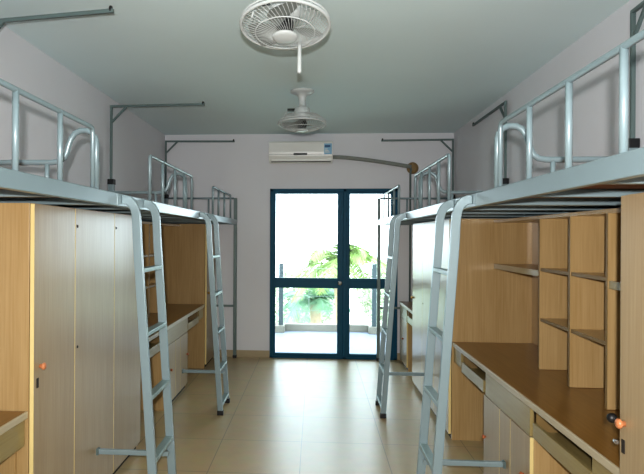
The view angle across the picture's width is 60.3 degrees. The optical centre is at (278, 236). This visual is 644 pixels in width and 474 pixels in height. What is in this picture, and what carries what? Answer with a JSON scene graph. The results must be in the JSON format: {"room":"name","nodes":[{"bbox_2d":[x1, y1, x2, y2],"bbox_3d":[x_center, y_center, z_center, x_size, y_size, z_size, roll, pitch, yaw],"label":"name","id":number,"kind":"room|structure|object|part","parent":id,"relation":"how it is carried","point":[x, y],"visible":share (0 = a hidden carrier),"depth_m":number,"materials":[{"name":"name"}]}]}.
{"room":"dormitory room","nodes":[
{"label":"dormitory room","id":0,"kind":"room"},
{"bbox_2d":[0,25,164,202],"bbox_3d":[-1.804,0.100,2.827,0.150,2.800,8.700,0,0,4],"label":"wall","id":1,"kind":"structure","parent":0,"point":[23,65],"depth_m":4.27,"materials":[{"name":"paint"}]},
{"bbox_2d":[115,356,483,473],"bbox_3d":[0.061,1.570,2.701,3.903,0.120,8.700,0,0,4],"label":"floor","id":2,"kind":"structure","parent":0,"point":[282,415],"depth_m":4.42,"materials":[{"name":"tile"}]},
{"bbox_2d":[0,411,27,473],"bbox_3d":[-1.432,1.134,1.678,0.550,0.736,1.552,0,0,4],"label":"desk","id":3,"kind":"object","parent":2,"relation":"on","point":[12,423],"visible":1,"depth_m":2.36,"materials":[{"name":"laminate"}]},
{"bbox_3d":[-1.406,1.150,2.445,0.500,0.705,0.018,0,0,4],"label":"panel","id":4,"kind":"part","parent":3,"relation":"part of","materials":[{"name":"brown wood"}]},
{"bbox_3d":[-1.157,0.860,1.966,0.018,0.117,0.926,0,0,4],"label":"drawer","id":5,"kind":"part","parent":3,"relation":"part of","materials":[{"name":"laminate"}]},
{"bbox_2d":[0,78,116,205],"bbox_3d":[-1.332,0.485,1.727,0.928,2.035,2.068,0,0,4],"label":"bed","id":6,"kind":"object","parent":2,"relation":"on","point":[16,186],"visible":1,"depth_m":2.21,"materials":[{"name":"grey paint"}]},
{"bbox_3d":[-0.871,-0.357,1.822,0.021,0.283,1.300,0,0,4],"label":"guard rail","id":7,"kind":"part","parent":6,"relation":"part of","materials":[{"name":"grey metal"}]},
{"bbox_3d":[-1.263,-0.358,2.530,0.903,0.280,0.027,0,0,4],"label":"head frame","id":8,"kind":"part","parent":6,"relation":"part of","materials":[{"name":"grey paint"}]},
{"bbox_3d":[-1.256,-0.191,2.743,0.860,0.060,0.030,0,0,4],"label":"rail","id":9,"kind":"part","parent":6,"relation":"part of","materials":[{"name":"grey metal"}]},
{"bbox_3d":[-0.881,-0.187,1.697,0.030,0.064,2.068,0,0,4],"label":"rail","id":10,"kind":"part","parent":6,"relation":"part of","materials":[{"name":"grey metal"}]},
{"bbox_2d":[0,203,140,473],"bbox_3d":[-1.304,0.676,3.209,0.596,1.655,1.510,0,0,4],"label":"wardrobe","id":11,"kind":"object","parent":2,"relation":"on","point":[70,349],"visible":0.96,"depth_m":2.79,"materials":[{"name":"brown wood"}]},
{"bbox_3d":[-1.378,0.675,2.466,0.548,1.655,0.018,0,0,4],"label":"panel","id":12,"kind":"part","parent":11,"relation":"part of","materials":[{"name":"brown wood"}]},
{"bbox_3d":[-1.066,0.584,2.497,0.026,0.033,0.033,0,0,4],"label":"knob","id":13,"kind":"part","parent":11,"relation":"part of","materials":[{"name":"orange plastic"}]},
{"bbox_3d":[-1.078,0.656,2.648,0.018,1.606,0.414,0,0,4],"label":"door","id":14,"kind":"part","parent":11,"relation":"part of","materials":[{"name":"brown wood"}]},
{"bbox_3d":[-1.324,-0.142,3.211,0.548,0.020,1.474,0,0,4],"label":"panel","id":15,"kind":"part","parent":11,"relation":"part of","materials":[{"name":"brown wood"}]},
{"bbox_3d":[-1.045,0.656,3.137,0.018,1.606,0.554,0,0,4],"label":"door","id":16,"kind":"part","parent":11,"relation":"part of","materials":[{"name":"brown wood"}]},
{"bbox_3d":[-1.009,0.657,3.681,0.018,1.606,0.524,0,0,4],"label":"door","id":17,"kind":"part","parent":11,"relation":"part of","materials":[{"name":"brown wood"}]},
{"bbox_2d":[51,155,199,218],"bbox_3d":[-1.198,0.486,3.735,0.928,2.035,1.951,0,0,4],"label":"bed","id":18,"kind":"object","parent":2,"relation":"on","point":[165,210],"visible":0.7,"depth_m":3.78,"materials":[{"name":"grey paint"}]},
{"bbox_2d":[0,5,113,28],"bbox_3d":[-1.281,-0.881,3.014,0.828,0.697,0.023,0,0,12],"label":"pole","id":19,"kind":"object","parent":18,"relation":"on","point":[110,10],"visible":1,"depth_m":2.99,"materials":[{"name":"grey metal"}]},
{"bbox_3d":[-1.280,-1.202,3.014,0.828,0.021,0.018,0,0,12],"label":"arm","id":20,"kind":"part","parent":19,"relation":"part of","materials":[{"name":"grey paint"}]},
{"bbox_3d":[-1.149,-0.357,4.246,0.903,0.280,0.027,0,0,4],"label":"head frame","id":21,"kind":"part","parent":18,"relation":"part of","materials":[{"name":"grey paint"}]},
{"bbox_3d":[-0.746,-0.186,3.705,0.030,0.064,1.951,0,0,4],"label":"rail","id":22,"kind":"part","parent":18,"relation":"part of","materials":[{"name":"grey metal"}]},
{"bbox_3d":[-1.126,-0.190,4.693,0.860,0.060,0.030,0,0,4],"label":"rail","id":23,"kind":"part","parent":18,"relation":"part of","materials":[{"name":"grey metal"}]},
{"bbox_3d":[-0.734,-0.356,3.868,0.021,0.283,1.140,0,0,4],"label":"guard rail","id":24,"kind":"part","parent":18,"relation":"part of","materials":[{"name":"grey metal"}]},
{"bbox_2d":[96,195,175,473],"bbox_3d":[-0.804,0.646,2.975,0.458,1.719,0.382,0,0,4],"label":"ladder","id":25,"kind":"object","parent":2,"relation":"on","point":[166,447],"visible":1,"depth_m":2.91,"materials":[{"name":"grey metal"}]},
{"bbox_3d":[-0.695,0.630,2.792,0.204,1.685,0.024,0,0,4],"label":"rail","id":26,"kind":"part","parent":25,"relation":"part of","materials":[{"name":"grey metal"}]},
{"bbox_3d":[-0.671,0.630,3.142,0.204,1.685,0.024,0,0,4],"label":"rail","id":27,"kind":"part","parent":25,"relation":"part of","materials":[{"name":"grey metal"}]},
{"bbox_2d":[107,179,236,357],"bbox_3d":[-1.056,0.487,5.828,0.932,2.035,2.239,0,0,4],"label":"bed","id":28,"kind":"object","parent":2,"relation":"on","point":[111,183],"visible":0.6,"depth_m":6.87,"materials":[{"name":"grey paint"}]},
{"bbox_3d":[-1.543,0.504,5.084,0.050,1.995,0.050,0,0,4],"label":"post","id":29,"kind":"part","parent":28,"relation":"part of","materials":[{"name":"grey metal"}]},
{"bbox_2d":[110,101,204,178],"bbox_3d":[-1.109,-0.878,5.026,0.896,0.692,0.022,0,0,8],"label":"pole","id":30,"kind":"object","parent":28,"relation":"on","point":[112,119],"visible":1,"depth_m":5.07,"materials":[{"name":"grey metal"}]},
{"bbox_3d":[-1.107,-1.198,5.026,0.896,0.026,0.018,0,0,8],"label":"arm","id":31,"kind":"part","parent":30,"relation":"part of","materials":[{"name":"grey paint"}]},
{"bbox_3d":[-0.977,-0.189,6.926,0.860,0.060,0.030,0,0,4],"label":"rail","id":32,"kind":"part","parent":28,"relation":"part of","materials":[{"name":"grey metal"}]},
{"bbox_2d":[165,139,234,194],"bbox_3d":[-0.988,-0.877,6.912,0.884,0.692,0.021,0,0,4],"label":"pole","id":33,"kind":"object","parent":28,"relation":"on","point":[233,140],"visible":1,"depth_m":6.93,"materials":[{"name":"grey metal"}]},
{"bbox_3d":[-0.986,-1.198,6.912,0.884,0.026,0.018,0,0,4],"label":"arm","id":34,"kind":"part","parent":33,"relation":"part of","materials":[{"name":"grey paint"}]},
{"bbox_3d":[-0.606,-0.185,5.796,0.030,0.064,2.235,0,0,4],"label":"rail","id":35,"kind":"part","parent":28,"relation":"part of","materials":[{"name":"grey metal"}]},
{"bbox_3d":[-0.599,-0.356,5.896,0.021,0.283,1.136,0,0,4],"label":"guard rail","id":36,"kind":"part","parent":28,"relation":"part of","materials":[{"name":"grey metal"}]},
{"bbox_3d":[-0.541,0.495,6.891,0.040,1.964,0.040,0,0,4],"label":"post","id":37,"kind":"part","parent":28,"relation":"part of","materials":[{"name":"grey metal"}]},
{"bbox_2d":[140,304,204,410],"bbox_3d":[-1.195,1.136,5.151,0.558,0.736,2.372,0,0,4],"label":"desk","id":38,"kind":"object","parent":2,"relation":"on","point":[181,318],"visible":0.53,"depth_m":5.12,"materials":[{"name":"laminate"}]},
{"bbox_2d":[149,342,159,357],"bbox_3d":[-0.991,0.905,4.466,0.016,0.071,0.568,0,0,4],"label":"drawer","id":39,"kind":"object","parent":38,"relation":"on","point":[154,349],"depth_m":4.40,"materials":[{"name":"laminate"}]},
{"bbox_2d":[142,221,178,318],"bbox_3d":[-1.345,0.312,5.163,0.250,0.908,2.365,0,0,4],"label":"bookshelf","id":40,"kind":"object","parent":38,"relation":"on","point":[147,228],"visible":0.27,"depth_m":5.36,"materials":[{"name":"brown wood"}]},
{"bbox_3d":[-1.337,-0.132,5.162,0.240,0.020,2.365,0,0,4],"label":"panel","id":41,"kind":"part","parent":40,"relation":"part of","materials":[{"name":"brown wood"}]},
{"bbox_3d":[-0.961,1.205,4.915,0.017,0.509,0.274,0,0,4],"label":"cabinet door","id":42,"kind":"part","parent":38,"relation":"part of","materials":[{"name":"brown wood"}]},
{"bbox_3d":[-0.943,0.874,5.154,0.018,0.142,0.756,0,0,4],"label":"drawer","id":43,"kind":"part","parent":38,"relation":"part of","materials":[{"name":"laminate"}]},
{"bbox_3d":[-0.945,1.206,5.145,0.017,0.509,0.174,0,0,4],"label":"cabinet door","id":44,"kind":"part","parent":38,"relation":"part of","materials":[{"name":"brown wood"}]},
{"bbox_3d":[-0.929,1.206,5.384,0.017,0.509,0.294,0,0,4],"label":"cabinet door","id":45,"kind":"part","parent":38,"relation":"part of","materials":[{"name":"brown wood"}]},
{"bbox_2d":[188,316,198,329],"bbox_3d":[-0.900,0.906,5.813,0.016,0.071,0.508,0,0,4],"label":"tray","id":46,"kind":"object","parent":38,"relation":"on","point":[193,322],"depth_m":5.81,"materials":[{"name":"laminate"}]},
{"bbox_2d":[161,224,215,367],"bbox_3d":[-1.076,0.677,6.616,0.596,1.655,0.560,0,0,4],"label":"wardrobe","id":47,"kind":"object","parent":2,"relation":"on","point":[184,246],"visible":0.65,"depth_m":6.33,"materials":[{"name":"brown wood"}]},
{"bbox_3d":[-0.813,0.658,6.600,0.018,1.606,0.554,0,0,4],"label":"door","id":48,"kind":"part","parent":47,"relation":"part of","materials":[{"name":"brown wood"}]},
{"bbox_2d":[182,212,229,415],"bbox_3d":[-0.663,0.647,4.860,0.428,1.719,0.382,0,0,4],"label":"ladder","id":49,"kind":"object","parent":2,"relation":"on","point":[220,368],"visible":1,"depth_m":4.72,"materials":[{"name":"grey metal"}]},
{"bbox_3d":[-0.568,0.631,4.678,0.204,1.685,0.024,0,0,4],"label":"rail","id":50,"kind":"part","parent":49,"relation":"part of","materials":[{"name":"grey metal"}]},
{"bbox_3d":[-0.545,0.631,5.027,0.204,1.685,0.024,0,0,4],"label":"rail","id":51,"kind":"part","parent":49,"relation":"part of","materials":[{"name":"grey metal"}]},
{"bbox_2d":[375,213,423,417],"bbox_3d":[1.088,0.656,4.783,0.443,1.719,0.382,0,0,4],"label":"ladder","id":52,"kind":"object","parent":2,"relation":"on","point":[394,232],"visible":0.98,"depth_m":4.62,"materials":[{"name":"grey metal"}]},
{"bbox_3d":[0.986,0.639,4.965,0.204,1.685,0.024,0,0,4],"label":"rail","id":53,"kind":"part","parent":52,"relation":"part of","materials":[{"name":"grey metal"}]},
{"bbox_3d":[0.962,0.639,4.616,0.204,1.685,0.024,0,0,4],"label":"rail","id":54,"kind":"part","parent":52,"relation":"part of","materials":[{"name":"grey metal"}]},
{"bbox_2d":[399,301,411,371],"bbox_3d":[1.722,1.151,6.184,0.598,0.736,1.042,0,0,4],"label":"desk","id":55,"kind":"object","parent":2,"relation":"on","point":[405,306],"visible":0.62,"depth_m":6.29,"materials":[{"name":"laminate"}]},
{"bbox_3d":[1.479,1.218,6.610,0.017,0.509,0.222,0,0,4],"label":"cabinet door","id":56,"kind":"part","parent":55,"relation":"part of","materials":[{"name":"brown wood"}]},
{"bbox_3d":[1.472,0.887,6.466,0.018,0.142,0.496,0,0,4],"label":"drawer","id":57,"kind":"part","parent":55,"relation":"part of","materials":[{"name":"laminate"}]},
{"bbox_3d":[1.462,1.218,6.357,0.017,0.509,0.274,0,0,4],"label":"cabinet door","id":58,"kind":"part","parent":55,"relation":"part of","materials":[{"name":"brown wood"}]},
{"bbox_2d":[407,316,411,325],"bbox_3d":[1.438,0.918,5.947,0.016,0.071,0.488,0,0,4],"label":"drawer","id":59,"kind":"object","parent":55,"relation":"on","point":[409,318],"depth_m":6.08,"materials":[{"name":"laminate"}]},
{"bbox_2d":[376,178,508,360],"bbox_3d":[1.597,0.501,5.650,0.932,2.035,2.239,0,0,4],"label":"bed","id":60,"kind":"object","parent":2,"relation":"on","point":[385,221],"visible":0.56,"depth_m":6.75,"materials":[{"name":"grey paint"}]},
{"bbox_3d":[1.230,0.504,6.773,0.040,1.964,0.040,0,0,4],"label":"post","id":61,"kind":"part","parent":60,"relation":"part of","materials":[{"name":"grey metal"}]},
{"bbox_3d":[1.156,-0.346,5.676,0.021,0.283,1.150,0,0,4],"label":"guard rail","id":62,"kind":"part","parent":60,"relation":"part of","materials":[{"name":"grey metal"}]},
{"bbox_3d":[1.155,-0.176,5.678,0.030,0.064,2.235,0,0,4],"label":"rail","id":63,"kind":"part","parent":60,"relation":"part of","materials":[{"name":"grey metal"}]},
{"bbox_2d":[381,138,453,190],"bbox_3d":[1.695,-0.863,6.737,0.873,0.692,0.021,0,0,4],"label":"pole","id":64,"kind":"object","parent":60,"relation":"on","point":[382,140],"visible":0.83,"depth_m":6.71,"materials":[{"name":"grey metal"}]},
{"bbox_3d":[1.697,-1.183,6.737,0.873,0.026,0.018,0,0,4],"label":"arm","id":65,"kind":"part","parent":64,"relation":"part of","materials":[{"name":"grey paint"}]},
{"bbox_2d":[472,101,506,177],"bbox_3d":[2.023,-0.861,5.331,0.022,0.692,0.992,0,0,3],"label":"pole","id":66,"kind":"object","parent":60,"relation":"on","point":[504,113],"visible":0.99,"depth_m":4.84,"materials":[{"name":"grey metal"}]},
{"bbox_3d":[2.025,-1.182,5.331,0.018,0.026,0.992,0,0,3],"label":"arm","id":67,"kind":"part","parent":66,"relation":"part of","materials":[{"name":"grey paint"}]},
{"bbox_2d":[416,195,505,473],"bbox_3d":[0.976,0.656,2.856,0.478,1.719,0.382,0,0,4],"label":"ladder","id":68,"kind":"object","parent":2,"relation":"on","point":[435,460],"visible":1,"depth_m":2.82,"materials":[{"name":"grey metal"}]},
{"bbox_3d":[0.857,0.638,3.039,0.204,1.685,0.024,0,0,4],"label":"rail","id":69,"kind":"part","parent":68,"relation":"part of","materials":[{"name":"grey metal"}]},
{"bbox_3d":[0.833,0.638,2.690,0.204,1.685,0.024,0,0,4],"label":"rail","id":70,"kind":"part","parent":68,"relation":"part of","materials":[{"name":"grey metal"}]},
{"bbox_2d":[411,219,531,440],"bbox_3d":[1.618,0.691,4.883,0.636,1.655,1.560,0,0,4],"label":"wardrobe","id":71,"kind":"object","parent":2,"relation":"on","point":[492,305],"visible":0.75,"depth_m":4.11,"materials":[{"name":"brown wood"}]},
{"bbox_3d":[1.371,0.669,5.421,0.018,1.606,0.514,0,0,4],"label":"door","id":72,"kind":"part","parent":71,"relation":"part of","materials":[{"name":"brown wood"}]},
{"bbox_3d":[1.336,0.669,4.902,0.018,1.606,0.514,0,0,4],"label":"door","id":73,"kind":"part","parent":71,"relation":"part of","materials":[{"name":"brown wood"}]},
{"bbox_3d":[1.301,0.669,4.383,0.018,1.606,0.514,0,0,4],"label":"door","id":74,"kind":"part","parent":71,"relation":"part of","materials":[{"name":"brown wood"}]},
{"bbox_3d":[1.591,0.691,4.112,0.588,1.655,0.018,0,0,4],"label":"panel","id":75,"kind":"part","parent":71,"relation":"part of","materials":[{"name":"brown wood"}]},
{"bbox_2d":[407,138,639,219],"bbox_3d":[1.459,0.500,3.557,0.928,2.035,1.951,0,0,4],"label":"bed","id":76,"kind":"object","parent":2,"relation":"on","point":[471,211],"visible":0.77,"depth_m":3.54,"materials":[{"name":"grey paint"}]},
{"bbox_3d":[1.026,-0.347,3.738,0.021,0.283,1.104,0,0,4],"label":"guard rail","id":77,"kind":"part","parent":76,"relation":"part of","materials":[{"name":"grey metal"}]},
{"bbox_3d":[1.015,-0.177,3.587,0.030,0.064,1.951,0,0,4],"label":"rail","id":78,"kind":"part","parent":76,"relation":"part of","materials":[{"name":"grey metal"}]},
{"bbox_3d":[1.486,-0.343,4.050,0.903,0.280,0.027,0,0,4],"label":"head frame","id":79,"kind":"part","parent":76,"relation":"part of","materials":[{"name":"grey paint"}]},
{"bbox_3d":[1.523,-0.176,4.515,0.860,0.060,0.030,0,0,4],"label":"rail","id":80,"kind":"part","parent":76,"relation":"part of","materials":[{"name":"grey metal"}]},
{"bbox_2d":[629,0,643,137],"bbox_3d":[1.812,-0.862,2.501,0.022,0.692,0.834,0,0,7],"label":"pole","id":81,"kind":"object","parent":76,"relation":"on","point":[634,28],"visible":0.85,"depth_m":2.89,"materials":[{"name":"grey metal"}]},
{"bbox_3d":[1.813,-1.183,2.501,0.018,0.026,0.834,0,0,7],"label":"arm","id":82,"kind":"part","parent":81,"relation":"part of","materials":[{"name":"grey paint"}]},
{"bbox_2d":[452,342,619,473],"bbox_3d":[1.505,1.150,2.948,0.598,0.736,2.307,0,0,4],"label":"desk","id":83,"kind":"object","parent":2,"relation":"on","point":[535,423],"visible":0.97,"depth_m":2.77,"materials":[{"name":"laminate"}]},
{"bbox_2d":[462,362,485,391],"bbox_3d":[1.283,0.917,3.642,0.016,0.071,0.508,0,0,4],"label":"drawer","id":84,"kind":"object","parent":83,"relation":"on","point":[467,371],"depth_m":3.60,"materials":[{"name":"laminate"}]},
{"bbox_2d":[471,368,485,379],"bbox_3d":[1.506,0.930,3.627,0.450,0.015,0.492,0,0,4],"label":"keyboard tray","id":85,"kind":"object","parent":83,"relation":"on","point":[479,371],"depth_m":3.70,"materials":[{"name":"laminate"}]},
{"bbox_3d":[1.253,1.217,3.229,0.017,0.509,0.284,0,0,4],"label":"cabinet door","id":86,"kind":"part","parent":83,"relation":"part of","materials":[{"name":"brown wood"}]},
{"bbox_3d":[1.237,1.217,2.999,0.017,0.509,0.164,0,0,4],"label":"cabinet door","id":87,"kind":"part","parent":83,"relation":"part of","materials":[{"name":"brown wood"}]},
{"bbox_3d":[1.239,0.886,2.994,0.018,0.142,0.696,0,0,4],"label":"drawer","id":88,"kind":"part","parent":83,"relation":"part of","materials":[{"name":"laminate"}]},
{"bbox_3d":[1.222,1.217,2.780,0.017,0.509,0.264,0,0,4],"label":"cabinet door","id":89,"kind":"part","parent":83,"relation":"part of","materials":[{"name":"brown wood"}]},
{"bbox_2d":[494,208,620,409],"bbox_3d":[1.664,0.328,2.945,0.290,0.908,2.292,0,0,4],"label":"bookshelf","id":90,"kind":"object","parent":83,"relation":"on","point":[575,268],"visible":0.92,"depth_m":2.86,"materials":[{"name":"brown wood"}]},
{"bbox_3d":[1.712,0.217,3.676,0.274,0.036,0.826,0,0,4],"label":"shelf","id":91,"kind":"part","parent":90,"relation":"part of","materials":[{"name":"brown wood"}]},
{"bbox_3d":[1.804,0.329,2.936,0.010,0.908,2.292,0,0,4],"label":"panel","id":92,"kind":"part","parent":90,"relation":"part of","materials":[{"name":"brown wood"}]},
{"bbox_3d":[1.669,0.488,3.060,0.274,0.018,0.371,0,0,4],"label":"shelf","id":93,"kind":"part","parent":90,"relation":"part of","materials":[{"name":"brown wood"}]},
{"bbox_3d":[1.670,0.193,3.060,0.274,0.018,0.371,0,0,4],"label":"shelf","id":94,"kind":"part","parent":90,"relation":"part of","materials":[{"name":"brown wood"}]},
{"bbox_3d":[1.661,-0.116,2.946,0.280,0.020,2.292,0,0,4],"label":"panel","id":95,"kind":"part","parent":90,"relation":"part of","materials":[{"name":"brown wood"}]},
{"bbox_3d":[1.643,0.488,2.681,0.274,0.018,0.351,0,0,4],"label":"shelf","id":96,"kind":"part","parent":90,"relation":"part of","materials":[{"name":"brown wood"}]},
{"bbox_3d":[1.645,0.193,2.681,0.274,0.018,0.351,0,0,4],"label":"shelf","id":97,"kind":"part","parent":90,"relation":"part of","materials":[{"name":"brown wood"}]},
{"bbox_2d":[533,423,591,473],"bbox_3d":[1.196,0.917,2.340,0.016,0.071,0.558,0,0,4],"label":"drawer","id":98,"kind":"object","parent":83,"relation":"on","point":[556,449],"depth_m":2.33,"materials":[{"name":"laminate"}]},
{"bbox_2d":[548,432,591,468],"bbox_3d":[1.419,0.930,2.325,0.450,0.015,0.542,0,0,4],"label":"keyboard tray","id":99,"kind":"object","parent":83,"relation":"on","point":[561,438],"depth_m":2.36,"materials":[{"name":"laminate"}]},
{"bbox_2d":[476,29,643,205],"bbox_3d":[1.325,0.499,1.549,0.928,2.035,2.068,0,0,4],"label":"bed","id":100,"kind":"object","parent":2,"relation":"on","point":[601,180],"visible":0.99,"depth_m":1.83,"materials":[{"name":"grey paint"}]},
{"bbox_3d":[1.371,-0.344,2.324,0.903,0.280,0.027,0,0,4],"label":"head frame","id":101,"kind":"part","parent":100,"relation":"part of","materials":[{"name":"grey paint"}]},
{"bbox_3d":[1.393,-0.177,2.566,0.860,0.060,0.030,0,0,4],"label":"rail","id":102,"kind":"part","parent":100,"relation":"part of","materials":[{"name":"grey metal"}]},
{"bbox_3d":[0.880,-0.177,1.579,0.030,0.064,2.068,0,0,4],"label":"rail","id":103,"kind":"part","parent":100,"relation":"part of","materials":[{"name":"grey metal"}]},
{"bbox_2d":[606,193,643,473],"bbox_3d":[1.359,0.690,1.050,0.641,1.655,1.558,0,0,4],"label":"wardrobe","id":104,"kind":"object","parent":2,"relation":"on","point":[630,423],"visible":1,"depth_m":1.75,"materials":[{"name":"brown wood"}]},
{"bbox_3d":[1.105,0.604,1.785,0.026,0.033,0.033,0,0,4],"label":"knob","id":105,"kind":"part","parent":104,"relation":"part of","materials":[{"name":"orange plastic"}]},
{"bbox_3d":[1.117,0.679,1.788,0.003,0.044,0.018,0,0,4],"label":"keyhole plate","id":106,"kind":"part","parent":104,"relation":"part of","materials":[{"name":"grey metal"}]},
{"bbox_3d":[1.112,0.668,1.557,0.018,1.606,0.508,0,0,4],"label":"door","id":107,"kind":"part","parent":104,"relation":"part of","materials":[{"name":"brown wood"}]},
{"bbox_2d":[165,133,453,355],"bbox_3d":[0.354,0.112,6.967,3.603,2.800,0.150,0,0,4],"label":"wall","id":108,"kind":"structure","parent":0,"point":[241,168],"depth_m":6.93,"materials":[{"name":"paint"}]},
{"bbox_2d":[269,141,332,163],"bbox_3d":[0.275,-1.034,6.795,0.780,0.260,0.203,0,0,4],"label":"air conditioner","id":109,"kind":"object","parent":108,"relation":"attached to","point":[291,151],"visible":1,"depth_m":6.71,"materials":[{"name":"white plastic"}]},
{"bbox_2d":[333,155,411,168],"bbox_3d":[1.145,-0.923,6.784,0.970,0.170,0.048,0,0,4],"label":"hose","id":110,"kind":"object","parent":109,"relation":"attached to","point":[334,156],"visible":0.94,"depth_m":6.76,"materials":[{"name":"grey plastic"}]},
{"bbox_2d":[219,350,400,359],"bbox_3d":[0.342,1.469,6.886,3.603,0.085,0.012,0,0,4],"label":"baseboard","id":111,"kind":"structure","parent":108,"relation":"attached to","point":[240,353],"depth_m":6.93,"materials":[{"name":"tile"}]},
{"bbox_2d":[269,189,397,359],"bbox_3d":[0.680,0.458,6.866,1.581,2.118,0.148,0,0,4],"label":"door","id":112,"kind":"structure","parent":108,"relation":"in","point":[343,282],"depth_m":6.86,"materials":[{"name":"teal metal"}]},
{"bbox_2d":[409,168,411,300],"bbox_3d":[1.619,0.291,6.778,0.026,2.276,0.054,0,0,4],"label":"drain pipe","id":113,"kind":"object","parent":108,"relation":"attached to","point":[411,168],"visible":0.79,"depth_m":6.78,"materials":[{"name":"grey paint"}]},
{"bbox_2d":[407,162,418,173],"bbox_3d":[1.652,-0.849,6.787,0.144,0.144,0.037,0,0,4],"label":"cap","id":114,"kind":"object","parent":108,"relation":"attached to","point":[414,167],"visible":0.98,"depth_m":6.77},
{"bbox_2d":[0,0,629,134],"bbox_3d":[0.076,-1.350,2.701,3.903,0.120,8.700,0,0,4],"label":"ceiling","id":115,"kind":"structure","parent":0,"point":[381,66],"depth_m":3.94,"materials":[{"name":"paint"}]},
{"bbox_2d":[239,0,330,73],"bbox_3d":[0.032,-1.040,2.604,0.432,0.500,0.426,0,0,4],"label":"fan","id":116,"kind":"object","parent":115,"relation":"hanging from","point":[284,14],"visible":1,"depth_m":2.58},
{"bbox_3d":[-0.061,-0.982,2.681,0.168,0.068,0.123,0,0,4],"label":"blade","id":117,"kind":"part","parent":116,"relation":"part of","materials":[{"name":"white plastic"}]},
{"bbox_3d":[0.021,-1.015,2.499,0.143,0.066,0.150,0,0,4],"label":"blade","id":118,"kind":"part","parent":116,"relation":"part of","materials":[{"name":"white plastic"}]},
{"bbox_3d":[0.102,-0.870,2.682,0.028,0.160,0.050,0,0,4],"label":"pull rod","id":119,"kind":"part","parent":116,"relation":"part of","materials":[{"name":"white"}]},
{"bbox_3d":[0.130,-0.986,2.642,0.161,0.043,0.142,0,0,-36],"label":"blade","id":120,"kind":"part","parent":116,"relation":"part of","materials":[{"name":"white plastic"}]},
{"bbox_2d":[278,88,326,132],"bbox_3d":[0.209,-1.107,4.867,0.432,0.363,0.431,0,0,4],"label":"fan","id":121,"kind":"object","parent":115,"relation":"hanging from","point":[301,113],"visible":1,"depth_m":4.82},
{"bbox_3d":[0.117,-0.990,4.945,0.168,0.054,0.130,0,0,4],"label":"blade","id":122,"kind":"part","parent":121,"relation":"part of","materials":[{"name":"white plastic"}]},
{"bbox_3d":[0.199,-1.002,4.762,0.143,0.050,0.154,0,0,4],"label":"blade","id":123,"kind":"part","parent":121,"relation":"part of","materials":[{"name":"white plastic"}]},
{"bbox_2d":[275,331,385,353],"bbox_3d":[0.679,1.589,8.027,3.500,0.130,2.010,0,0,4],"label":"floor","id":124,"kind":"structure","parent":0,"point":[288,341],"depth_m":7.98,"materials":[{"name":"tile"}]},
{"bbox_2d":[275,323,381,331],"bbox_3d":[0.743,1.469,8.960,3.500,0.110,0.120,0,0,4],"label":"kerb","id":125,"kind":"object","parent":124,"relation":"on","point":[288,326],"visible":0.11,"depth_m":8.91,"materials":[{"name":"concrete"}]},
{"bbox_2d":[275,263,382,333],"bbox_3d":[0.737,0.974,8.835,3.400,1.100,0.249,0,0,4],"label":"balcony railing","id":126,"kind":"object","parent":124,"relation":"on","point":[279,328],"visible":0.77,"depth_m":8.76,"materials":[{"name":"metal"},{"name":"dark painted metal"},{"name":"pale concrete"}]},
{"bbox_3d":[0.026,1.465,8.850,0.145,0.110,0.185,0,0,4],"label":"post","id":127,"kind":"part","parent":126,"relation":"part of","materials":[{"name":"concrete"}]},
{"bbox_3d":[0.042,0.915,8.852,0.070,0.990,0.070,0,0,4],"label":"post","id":128,"kind":"part","parent":126,"relation":"part of","materials":[{"name":"grey metal"}]},
{"bbox_3d":[1.503,1.473,8.751,0.145,0.110,0.185,0,0,4],"label":"post","id":129,"kind":"part","parent":126,"relation":"part of","materials":[{"name":"concrete"}]},
{"bbox_3d":[1.518,0.923,8.753,0.070,0.990,0.070,0,0,4],"label":"post","id":130,"kind":"part","parent":126,"relation":"part of","materials":[{"name":"grey metal"}]},
{"bbox_2d":[454,0,643,198],"bbox_3d":[1.941,0.120,2.576,0.150,2.800,8.700,0,0,4],"label":"wall","id":131,"kind":"structure","parent":0,"point":[595,93],"depth_m":3.80,"materials":[{"name":"paint"}]},
{"label":"outside","id":132,"kind":"structure","parent":0,"visible":0},
{"bbox_2d":[275,276,388,323],"bbox_3d":[4.274,8.633,64.506,80.000,0.200,110.700,0,0,4],"label":"ground","id":133,"kind":"structure","parent":132,"point":[357,316],"depth_m":63.39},
{"bbox_2d":[275,272,334,323],"bbox_3d":[0.544,4.793,17.505,2.685,7.445,2.628,0,0,4],"label":"leafy tree","id":134,"kind":"object","parent":133,"relation":"on","point":[324,319],"visible":0.07,"depth_m":17.17,"materials":[{"name":"green plant"}]},
{"bbox_2d":[275,288,350,322],"bbox_3d":[0.766,4.791,13.455,1.854,7.461,1.912,0,0,-16],"label":"palm tree","id":135,"kind":"object","parent":133,"relation":"on","point":[315,303],"visible":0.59,"depth_m":13.13,"materials":[{"name":"green plant"}]},
{"bbox_2d":[283,244,385,323],"bbox_3d":[1.220,4.320,11.634,2.235,8.406,1.921,0,0,-37],"label":"palm tree","id":136,"kind":"object","parent":133,"relation":"on","point":[359,257],"visible":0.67,"depth_m":11.23,"materials":[{"name":"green plant"}]},
{"bbox_2d":[356,260,388,323],"bbox_3d":[3.579,4.556,16.298,2.579,7.951,2.492,0,0,4],"label":"leafy tree","id":137,"kind":"object","parent":133,"relation":"on","point":[367,305],"visible":0.13,"depth_m":16.14,"materials":[{"name":"green plant"}]}
]}

